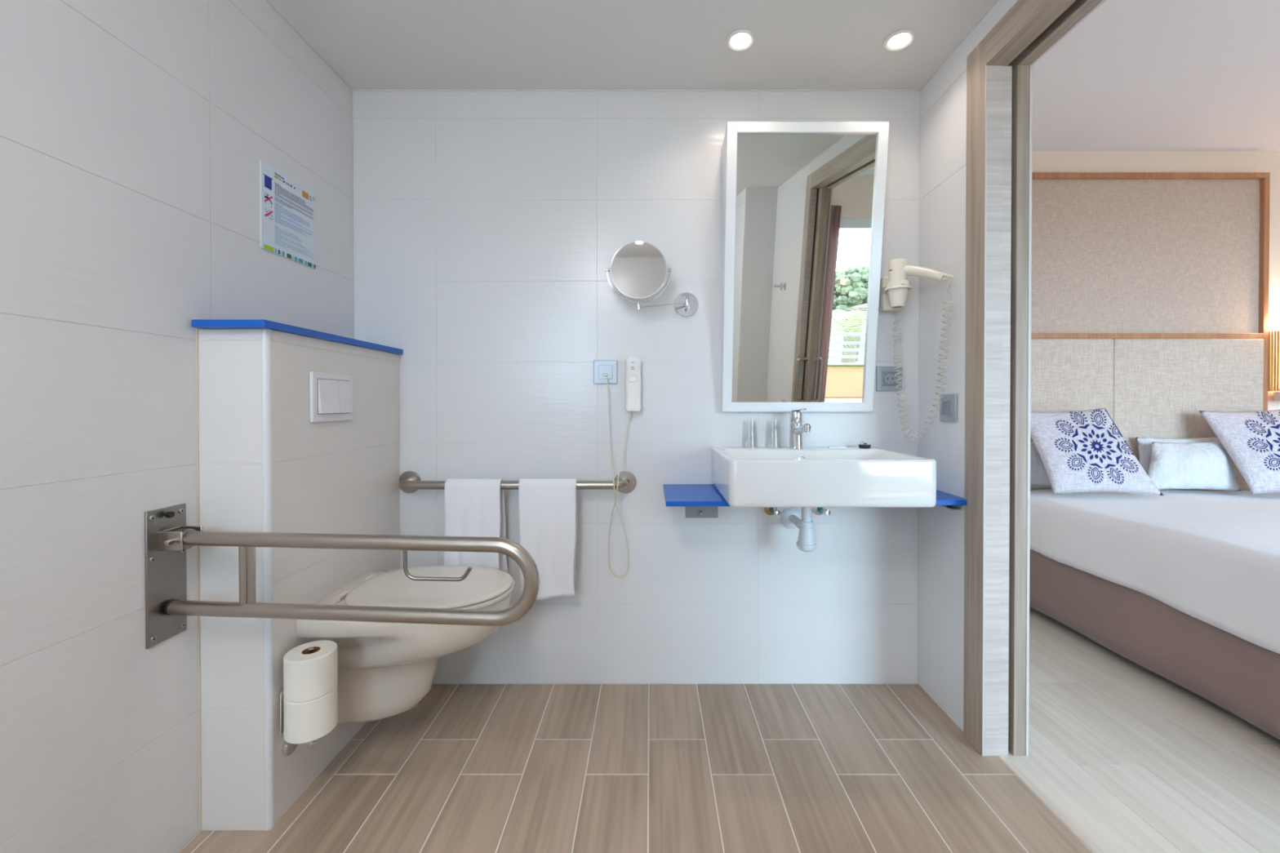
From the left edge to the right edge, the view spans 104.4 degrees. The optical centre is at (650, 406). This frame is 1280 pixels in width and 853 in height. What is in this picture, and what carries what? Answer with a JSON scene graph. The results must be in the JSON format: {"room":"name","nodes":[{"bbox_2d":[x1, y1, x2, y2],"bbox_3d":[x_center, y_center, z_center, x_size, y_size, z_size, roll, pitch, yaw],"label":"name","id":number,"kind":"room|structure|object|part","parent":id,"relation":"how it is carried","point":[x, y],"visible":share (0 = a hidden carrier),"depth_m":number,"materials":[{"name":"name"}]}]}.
{"room":"accessible hotel bathroom","nodes":[
{"label":"accessible hotel bathroom","id":0,"kind":"room"},
{"bbox_2d":[0,0,353,852],"bbox_3d":[-1.163,-0.082,0.129,0.100,2.276,3.660,0,0,0],"label":"wall","id":1,"kind":"structure","parent":0,"point":[135,135],"depth_m":1.04,"materials":[{"name":"white tile"}]},
{"bbox_2d":[259,160,315,269],"bbox_3d":[-1.110,-0.580,1.526,0.005,0.250,0.227,0,0,0],"label":"notice sign","id":2,"kind":"object","parent":1,"relation":"attached to","point":[287,207],"visible":1,"depth_m":1.51,"materials":[{"name":"white"}]},
{"bbox_2d":[144,503,539,648],"bbox_3d":[-0.677,0.382,1.122,0.874,0.303,0.093,0,0,2],"label":"grab rail","id":3,"kind":"object","parent":1,"relation":"attached to","point":[167,536],"visible":1,"depth_m":1.10,"materials":[{"name":"silver metal"}]},
{"bbox_3d":[-1.110,0.382,1.137,0.005,0.303,0.093,0,0,0],"label":"wall plate","id":4,"kind":"part","parent":3,"relation":"part of","materials":[{"name":"silver metal"}]},
{"bbox_3d":[-1.099,0.245,1.131,0.018,0.016,0.016,0,0,0],"label":"stop knob","id":5,"kind":"part","parent":3,"relation":"part of","materials":[{"name":"silver metal"}]},
{"bbox_3d":[-0.907,0.381,1.126,0.018,0.160,0.004,0,0,0],"label":"strut plate","id":6,"kind":"part","parent":3,"relation":"part of","materials":[{"name":"silver metal"}]},
{"bbox_2d":[195,328,399,831],"bbox_3d":[-1.027,0.426,1.541,0.172,1.240,0.645,0,0,0],"label":"wall","id":7,"kind":"structure","parent":0,"point":[262,465],"depth_m":1.23,"materials":[{"name":"white tile"}]},
{"bbox_3d":[-0.947,0.428,1.227,0.012,1.240,0.012,0,0,0],"label":"corner trim","id":8,"kind":"part","parent":7,"relation":"part of","materials":[{"name":"white"}]},
{"bbox_2d":[191,319,403,354],"bbox_3d":[-1.015,-0.203,1.524,0.176,0.018,0.667,0,0,0],"label":"wall ledge","id":9,"kind":"object","parent":7,"relation":"on","point":[198,323],"visible":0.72,"depth_m":1.25,"materials":[{"name":"blue plastic"}]},
{"bbox_2d":[281,648,318,756],"bbox_3d":[-0.896,0.761,1.278,0.108,0.286,0.052,0,0,16],"label":"holder","id":10,"kind":"object","parent":7,"relation":"attached to","point":[287,748],"visible":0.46,"depth_m":1.27,"materials":[{"name":"silver metal"}]},
{"bbox_2d":[280,683,337,744],"bbox_3d":[-0.870,0.771,1.268,0.119,0.107,0.114,0,0,0],"label":"toilet roll","id":11,"kind":"object","parent":10,"relation":"on","point":[302,722],"visible":0.71,"depth_m":1.22,"materials":[{"name":"white paper"}]},
{"bbox_2d":[283,640,337,702],"bbox_3d":[-0.867,0.672,1.267,0.114,0.101,0.114,0,0,0],"label":"toilet roll","id":12,"kind":"object","parent":11,"relation":"on","point":[307,677],"visible":1,"depth_m":1.23,"materials":[{"name":"white paper"}]},
{"bbox_3d":[-0.894,0.862,1.278,0.082,0.017,0.016,0,0,16],"label":"arm","id":13,"kind":"part","parent":10,"relation":"part of","materials":[{"name":"silver metal"}]},
{"bbox_3d":[-0.867,0.740,1.268,0.012,0.244,0.012,0,0,0],"label":"upright rod","id":14,"kind":"part","parent":10,"relation":"part of","materials":[{"name":"silver metal"}]},
{"bbox_2d":[309,371,353,422],"bbox_3d":[-0.931,-0.028,1.460,0.020,0.141,0.190,0,0,0],"label":"flush plate","id":15,"kind":"object","parent":7,"relation":"attached to","point":[331,394],"visible":1,"depth_m":1.44,"materials":[{"name":"white plastic"}]},
{"bbox_2d":[296,565,514,725],"bbox_3d":[-0.682,0.737,1.521,0.517,0.395,0.406,0,0,0],"label":"toilet","id":16,"kind":"object","parent":7,"relation":"attached to","point":[385,670],"visible":0.84,"depth_m":1.42,"materials":[{"name":"beige ceramic"}]},
{"bbox_3d":[-0.654,0.560,1.519,0.461,0.010,0.352,0,0,0],"label":"seat","id":17,"kind":"part","parent":16,"relation":"part of","materials":[{"name":"beige plastic"}]},
{"bbox_3d":[-0.660,0.546,1.519,0.465,0.014,0.356,0,0,0],"label":"lid","id":18,"kind":"part","parent":16,"relation":"part of","materials":[{"name":"beige plastic"}]},
{"bbox_2d":[265,0,998,91],"bbox_3d":[-0.089,-1.217,0.121,2.248,0.104,3.660,0,0,0],"label":"ceiling","id":19,"kind":"structure","parent":0,"point":[370,44],"depth_m":1.61,"materials":[{"name":"white paint"}]},
{"bbox_2d":[725,29,755,51],"bbox_3d":[0.289,-1.175,1.592,0.093,0.008,0.093,0,0,0],"label":"recessed light","id":20,"kind":"object","parent":19,"relation":"in","point":[741,40],"visible":1,"depth_m":1.59,"materials":[{"name":"white plastic"}]},
{"bbox_2d":[883,29,915,51],"bbox_3d":[0.798,-1.175,1.592,0.093,0.008,0.093,0,0,0],"label":"recessed light","id":21,"kind":"object","parent":19,"relation":"in","point":[899,40],"visible":1,"depth_m":1.59,"materials":[{"name":"white"}]},
{"bbox_2d":[352,91,919,684],"bbox_3d":[-0.054,-0.095,1.909,2.318,2.276,0.100,0,0,0],"label":"wall","id":22,"kind":"structure","parent":0,"point":[489,227],"depth_m":1.86,"materials":[{"name":"white tile"}]},
{"bbox_2d":[399,471,636,493],"bbox_3d":[-0.499,0.283,1.819,0.892,0.084,0.086,0,0,0],"label":"grab rail","id":23,"kind":"object","parent":22,"relation":"attached to","point":[410,482],"visible":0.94,"depth_m":1.78,"materials":[{"name":"silver metal"}]},
{"bbox_2d":[443,478,508,572],"bbox_3d":[-0.631,0.436,1.790,0.215,0.356,0.067,0,0,0],"label":"towel","id":24,"kind":"object","parent":23,"relation":"hanging from","point":[473,507],"visible":0.79,"depth_m":1.77,"materials":[{"name":"white fabric"}]},
{"bbox_2d":[518,478,577,599],"bbox_3d":[-0.369,0.476,1.790,0.204,0.434,0.065,0,0,0],"label":"towel","id":25,"kind":"object","parent":23,"relation":"hanging from","point":[548,507],"visible":0.86,"depth_m":1.77,"materials":[{"name":"white fabric"}]},
{"bbox_2d":[593,360,617,383],"bbox_3d":[-0.169,-0.130,1.849,0.088,0.088,0.020,0,0,0],"label":"outlet","id":26,"kind":"object","parent":22,"relation":"attached to","point":[602,369],"visible":1,"depth_m":1.85,"materials":[{"name":"white plastic"}]},
{"bbox_2d":[606,357,641,577],"bbox_3d":[-0.099,0.228,1.810,0.130,0.818,0.103,0,0,0],"label":"wall phone","id":27,"kind":"object","parent":22,"relation":"attached to","point":[633,365],"visible":1,"depth_m":1.81,"materials":[{"name":"beige plastic"}]},
{"bbox_3d":[-0.119,0.265,1.807,0.089,0.745,0.096,0,0,0],"label":"cord","id":28,"kind":"part","parent":27,"relation":"part of","materials":[{"name":"beige plastic"}]},
{"bbox_2d":[606,240,698,316],"bbox_3d":[0.024,-0.457,1.768,0.356,0.242,0.106,0,0,-25],"label":"magnifying mirror","id":29,"kind":"object","parent":22,"relation":"attached to","point":[637,269],"visible":1,"depth_m":1.73,"materials":[{"name":"silver metal"}]},
{"bbox_2d":[611,241,666,297],"bbox_3d":[-0.042,-0.477,1.727,0.192,0.191,0.009,0,0,0],"label":"mirror glass","id":30,"kind":"object","parent":29,"relation":"attached to","point":[638,268],"depth_m":1.73,"materials":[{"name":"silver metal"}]},
{"bbox_3d":[0.046,-0.364,1.781,0.195,0.043,0.008,0,0,-25],"label":"arm","id":31,"kind":"part","parent":29,"relation":"part of","materials":[{"name":"silver metal"}]},
{"bbox_2d":[663,484,730,506],"bbox_3d":[0.148,0.299,1.699,0.202,0.016,0.324,0,0,0],"label":"board","id":32,"kind":"object","parent":22,"relation":"attached to","point":[675,495],"visible":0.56,"depth_m":1.63,"materials":[{"name":"blue plastic"}]},
{"bbox_2d":[685,506,718,517],"bbox_3d":[0.175,0.344,1.771,0.112,0.073,0.183,0,0,0],"label":"bracket","id":33,"kind":"object","parent":22,"relation":"attached to","point":[691,512],"visible":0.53,"depth_m":1.70,"materials":[{"name":"silver metal"}]},
{"bbox_2d":[764,507,780,515],"bbox_3d":[0.451,0.370,1.826,0.048,0.074,0.074,0,0,0],"label":"angle valve","id":34,"kind":"object","parent":22,"relation":"attached to","point":[770,511],"visible":0.65,"depth_m":1.85,"materials":[{"name":"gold metal"}]},
{"bbox_3d":[0.459,0.383,1.799,0.021,0.021,0.019,0,0,-11],"label":"valve knob","id":35,"kind":"part","parent":34,"relation":"part of","materials":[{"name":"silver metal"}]},
{"bbox_2d":[721,121,888,411],"bbox_3d":[0.542,-0.482,1.782,0.556,1.002,0.148,0,0,0],"label":"mirror","id":36,"kind":"object","parent":22,"relation":"attached to","point":[803,202],"visible":1,"depth_m":1.77,"materials":[{"name":"white paint"}]},
{"bbox_3d":[0.273,-0.483,1.791,0.016,0.993,0.130,0,0,0],"label":"panel","id":37,"kind":"part","parent":36,"relation":"part of","materials":[{"name":"white paint"}]},
{"bbox_2d":[812,507,830,515],"bbox_3d":[0.631,0.370,1.826,0.048,0.074,0.074,0,0,0],"label":"angle valve","id":38,"kind":"object","parent":22,"relation":"attached to","point":[818,511],"visible":0.66,"depth_m":1.85,"materials":[{"name":"silver metal"}]},
{"bbox_3d":[0.639,0.383,1.799,0.021,0.021,0.019,0,0,-11],"label":"valve knob","id":39,"kind":"part","parent":38,"relation":"part of","materials":[{"name":"silver metal"}]},
{"bbox_2d":[711,446,936,507],"bbox_3d":[0.530,0.221,1.645,0.606,0.140,0.432,0,0,0],"label":"washbasin","id":40,"kind":"object","parent":22,"relation":"attached to","point":[745,477],"visible":1,"depth_m":1.43,"materials":[{"name":"white ceramic"}]},
{"bbox_2d":[780,507,816,551],"bbox_3d":[0.528,0.393,1.767,0.081,0.205,0.192,0,0,0],"label":"trap","id":41,"kind":"object","parent":40,"relation":"attached to","point":[791,517],"visible":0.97,"depth_m":1.69,"materials":[{"name":"white plastic"}]},
{"bbox_2d":[796,527,816,551],"bbox_3d":[0.535,0.454,1.704,0.065,0.084,0.065,0,0,0],"label":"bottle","id":42,"kind":"object","parent":41,"relation":"on","point":[806,541],"depth_m":1.68,"materials":[{"name":"white plastic"}]},
{"bbox_2d":[788,408,810,448],"bbox_3d":[0.525,0.077,1.740,0.054,0.146,0.160,0,0,0],"label":"tap","id":43,"kind":"object","parent":40,"relation":"on","point":[797,428],"visible":1,"depth_m":1.77,"materials":[{"name":"silver metal"}]},
{"bbox_3d":[0.525,0.010,1.751,0.028,0.012,0.105,0,0,0],"label":"lever","id":44,"kind":"part","parent":43,"relation":"part of","materials":[{"name":"silver metal"}]},
{"bbox_3d":[0.525,0.080,1.724,0.031,0.048,0.121,0,0,0],"label":"spout","id":45,"kind":"part","parent":43,"relation":"part of","materials":[{"name":"silver metal"}]},
{"bbox_2d":[827,445,847,448],"bbox_3d":[0.675,0.146,1.790,0.070,0.007,0.030,0,0,0],"label":"sachet","id":46,"kind":"object","parent":40,"relation":"on","point":[828,446],"visible":1,"depth_m":1.78,"materials":[{"name":"white paper"}]},
{"bbox_2d":[857,441,871,448],"bbox_3d":[0.777,0.137,1.801,0.043,0.025,0.043,0,0,0],"label":"stopper","id":47,"kind":"object","parent":40,"relation":"on","point":[865,446],"visible":1,"depth_m":1.79,"materials":[{"name":"black rubber"}]},
{"bbox_2d":[875,366,902,391],"bbox_3d":[0.892,-0.105,1.853,0.094,0.092,0.012,0,0,0],"label":"power socket","id":48,"kind":"object","parent":22,"relation":"attached to","point":[886,378],"visible":0.92,"depth_m":1.85,"materials":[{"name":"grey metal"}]},
{"bbox_2d":[177,607,1279,852],"bbox_3d":[1.894,1.103,0.608,6.113,0.100,4.500,0,0,0],"label":"floor","id":49,"kind":"structure","parent":0,"point":[468,768],"depth_m":1.41,"materials":[{"name":"brown tile"}]},
{"bbox_2d":[997,754,1104,852],"bbox_3d":[1.053,1.051,0.897,0.026,0.009,1.179,0,0,0],"label":"trim","id":50,"kind":"structure","parent":49,"relation":"on","point":[1094,848],"depth_m":1.30,"materials":[{"name":"plastic"}]},
{"bbox_2d":[1029,488,1279,740],"bbox_3d":[2.694,0.737,1.713,1.648,0.579,1.986,0,0,0],"label":"bed","id":51,"kind":"object","parent":49,"relation":"on","point":[1183,585],"visible":0.79,"depth_m":1.88,"materials":[{"name":"white fabric"}]},
{"bbox_2d":[1030,441,1050,485],"bbox_3d":[1.979,0.301,2.669,0.484,0.245,0.119,0,0,0],"label":"pillow","id":52,"kind":"object","parent":51,"relation":"on","point":[1038,475],"visible":0.15,"depth_m":2.62,"materials":[{"name":"white fabric"}]},
{"bbox_2d":[1030,408,1163,495],"bbox_3d":[2.223,0.218,2.530,0.547,0.425,0.226,0,0,5],"label":"cushion","id":53,"kind":"object","parent":51,"relation":"on","point":[1080,451],"visible":0.98,"depth_m":2.47,"materials":[{"name":"fabric"}]},
{"bbox_2d":[1135,437,1219,474],"bbox_3d":[2.914,0.284,2.712,0.530,0.242,0.073,0,0,0],"label":"pillow","id":54,"kind":"object","parent":51,"relation":"on","point":[1144,444],"visible":0.14,"depth_m":2.71,"materials":[{"name":"white fabric"}]},
{"bbox_2d":[1147,440,1241,491],"bbox_3d":[2.794,0.306,2.597,0.547,0.253,0.148,0,0,0],"label":"pillow","id":55,"kind":"object","parent":51,"relation":"on","point":[1208,465],"visible":0.93,"depth_m":2.55,"materials":[{"name":"white fabric"}]},
{"bbox_2d":[1198,408,1279,494],"bbox_3d":[3.201,0.218,2.530,0.547,0.425,0.226,0,0,5],"label":"cushion","id":56,"kind":"object","parent":51,"relation":"on","point":[1251,440],"visible":1,"depth_m":2.52,"materials":[{"name":"fabric"}]},
{"bbox_2d":[917,0,1017,731],"bbox_3d":[1.063,-0.210,0.573,0.117,2.526,4.550,0,0,0],"label":"wall","id":57,"kind":"structure","parent":0,"point":[943,99],"depth_m":1.70,"materials":[{"name":"beige paint"}]},
{"bbox_2d":[879,258,953,442],"bbox_3d":[0.897,-0.197,1.730,0.130,0.642,0.268,0,0,-17],"label":"hair dryer","id":58,"kind":"object","parent":57,"relation":"attached to","point":[895,288],"visible":1,"depth_m":1.72,"materials":[{"name":"beige plastic"}]},
{"bbox_3d":[0.930,-0.457,1.698,0.144,0.080,0.043,0,1,45],"label":"handle","id":59,"kind":"part","parent":58,"relation":"part of","materials":[{"name":"beige plastic"}]},
{"bbox_2d":[939,394,957,422],"bbox_3d":[0.996,0.003,1.667,0.018,0.092,0.090,0,0,0],"label":"light switch","id":60,"kind":"object","parent":57,"relation":"attached to","point":[948,407],"visible":0.98,"depth_m":1.65,"materials":[{"name":"grey plastic"}]},
{"bbox_2d":[941,505,960,509],"bbox_3d":[0.952,0.320,1.651,0.104,0.023,0.102,0,0,0],"label":"bracket","id":61,"kind":"object","parent":57,"relation":"attached to","point":[951,507],"visible":0.48,"depth_m":1.60,"materials":[{"name":"black metal"}]},
{"bbox_2d":[935,489,967,505],"bbox_3d":[0.919,0.299,1.709,0.170,0.016,0.304,0,0,0],"label":"board","id":62,"kind":"object","parent":57,"relation":"attached to","point":[942,498],"visible":0.29,"depth_m":1.56,"materials":[{"name":"blue plastic"}]},
{"bbox_2d":[963,0,1106,756],"bbox_3d":[1.062,-0.020,0.484,0.177,2.148,2.168,0,0,0],"label":"door frame","id":63,"kind":"structure","parent":57,"relation":"in","point":[999,97],"depth_m":1.48,"materials":[{"name":"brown wood"}]},
{"bbox_3d":[1.009,-0.027,1.523,0.032,2.147,0.089,0,0,0],"label":"architrave","id":64,"kind":"part","parent":63,"relation":"part of","materials":[{"name":"brown wood"}]},
{"bbox_3d":[1.009,-1.053,0.882,0.033,0.088,1.179,0,0,0],"label":"architrave","id":65,"kind":"part","parent":63,"relation":"part of","materials":[{"name":"brown wood"}]},
{"bbox_3d":[1.128,-0.021,1.515,0.008,2.135,0.077,0,0,0],"label":"architrave","id":66,"kind":"part","parent":63,"relation":"part of","materials":[{"name":"grey"}]},
{"bbox_3d":[1.128,-1.046,0.882,0.008,0.076,1.179,0,0,0],"label":"architrave","id":67,"kind":"part","parent":63,"relation":"part of","materials":[{"name":"grey"}]},
{"bbox_2d":[1031,0,1279,151],"bbox_3d":[3.010,-1.474,0.664,3.980,0.100,4.450,0,0,0],"label":"ceiling","id":68,"kind":"structure","parent":0,"point":[1133,75],"depth_m":2.19,"materials":[{"name":"white paint"}]},
{"bbox_2d":[1031,151,1279,410],"bbox_3d":[3.061,-0.252,2.848,3.878,2.576,0.100,0,0,0],"label":"wall","id":69,"kind":"structure","parent":0,"point":[1042,161],"depth_m":2.79,"materials":[{"name":"beige paint"}]},
{"bbox_2d":[1030,172,1270,489],"bbox_3d":[2.651,-0.184,2.778,1.582,2.241,0.041,0,0,0],"label":"headboard","id":70,"kind":"object","parent":69,"relation":"attached to","point":[1149,291],"visible":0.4,"depth_m":2.78,"materials":[{"name":"beige fabric"}]},
{"bbox_3d":[2.233,0.153,2.781,0.685,1.067,0.041,0,0,0],"label":"linen panel","id":71,"kind":"part","parent":70,"relation":"part of","materials":[{"name":"beige fabric"}]},
{"bbox_3d":[2.651,-0.842,2.787,1.522,0.863,0.013,0,0,0],"label":"woven panel","id":72,"kind":"part","parent":70,"relation":"part of","materials":[{"name":"beige fabric"}]},
{"bbox_3d":[2.636,-0.396,2.780,1.552,0.030,0.035,0,0,0],"label":"frame rail","id":73,"kind":"part","parent":70,"relation":"part of","materials":[{"name":"brown wood"}]},
{"bbox_3d":[2.651,-1.289,2.773,1.582,0.030,0.035,0,0,0],"label":"frame rail","id":74,"kind":"part","parent":70,"relation":"part of","materials":[{"name":"brown wood"}]},
{"bbox_3d":[2.994,0.153,2.781,0.833,1.067,0.041,0,0,0],"label":"linen panel","id":75,"kind":"part","parent":70,"relation":"part of","materials":[{"name":"beige fabric"}]},
{"bbox_3d":[3.427,-0.169,2.781,0.030,2.211,0.035,0,0,0],"label":"frame post","id":76,"kind":"part","parent":70,"relation":"part of","materials":[{"name":"brown wood"}]},
{"bbox_2d":[1267,330,1279,400],"bbox_3d":[3.532,-0.227,2.723,0.165,0.390,0.148,0,0,0],"label":"wall lamp","id":77,"kind":"object","parent":69,"relation":"attached to","point":[1273,353],"visible":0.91,"depth_m":2.75,"materials":[{"name":"metal"}]},
{"bbox_2d":[1273,391,1279,400],"bbox_3d":[3.532,-0.057,2.722,0.144,0.051,0.144,0,0,0],"label":"diffuser","id":78,"kind":"object","parent":77,"relation":"attached to","point":[1276,394],"depth_m":2.75,"materials":[{"name":"white plastic"}]},
{"bbox_3d":[3.532,-0.249,2.758,0.060,0.285,0.060,0,0,0],"label":"bulb","id":79,"kind":"part","parent":77,"relation":"part of","materials":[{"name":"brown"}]}
]}

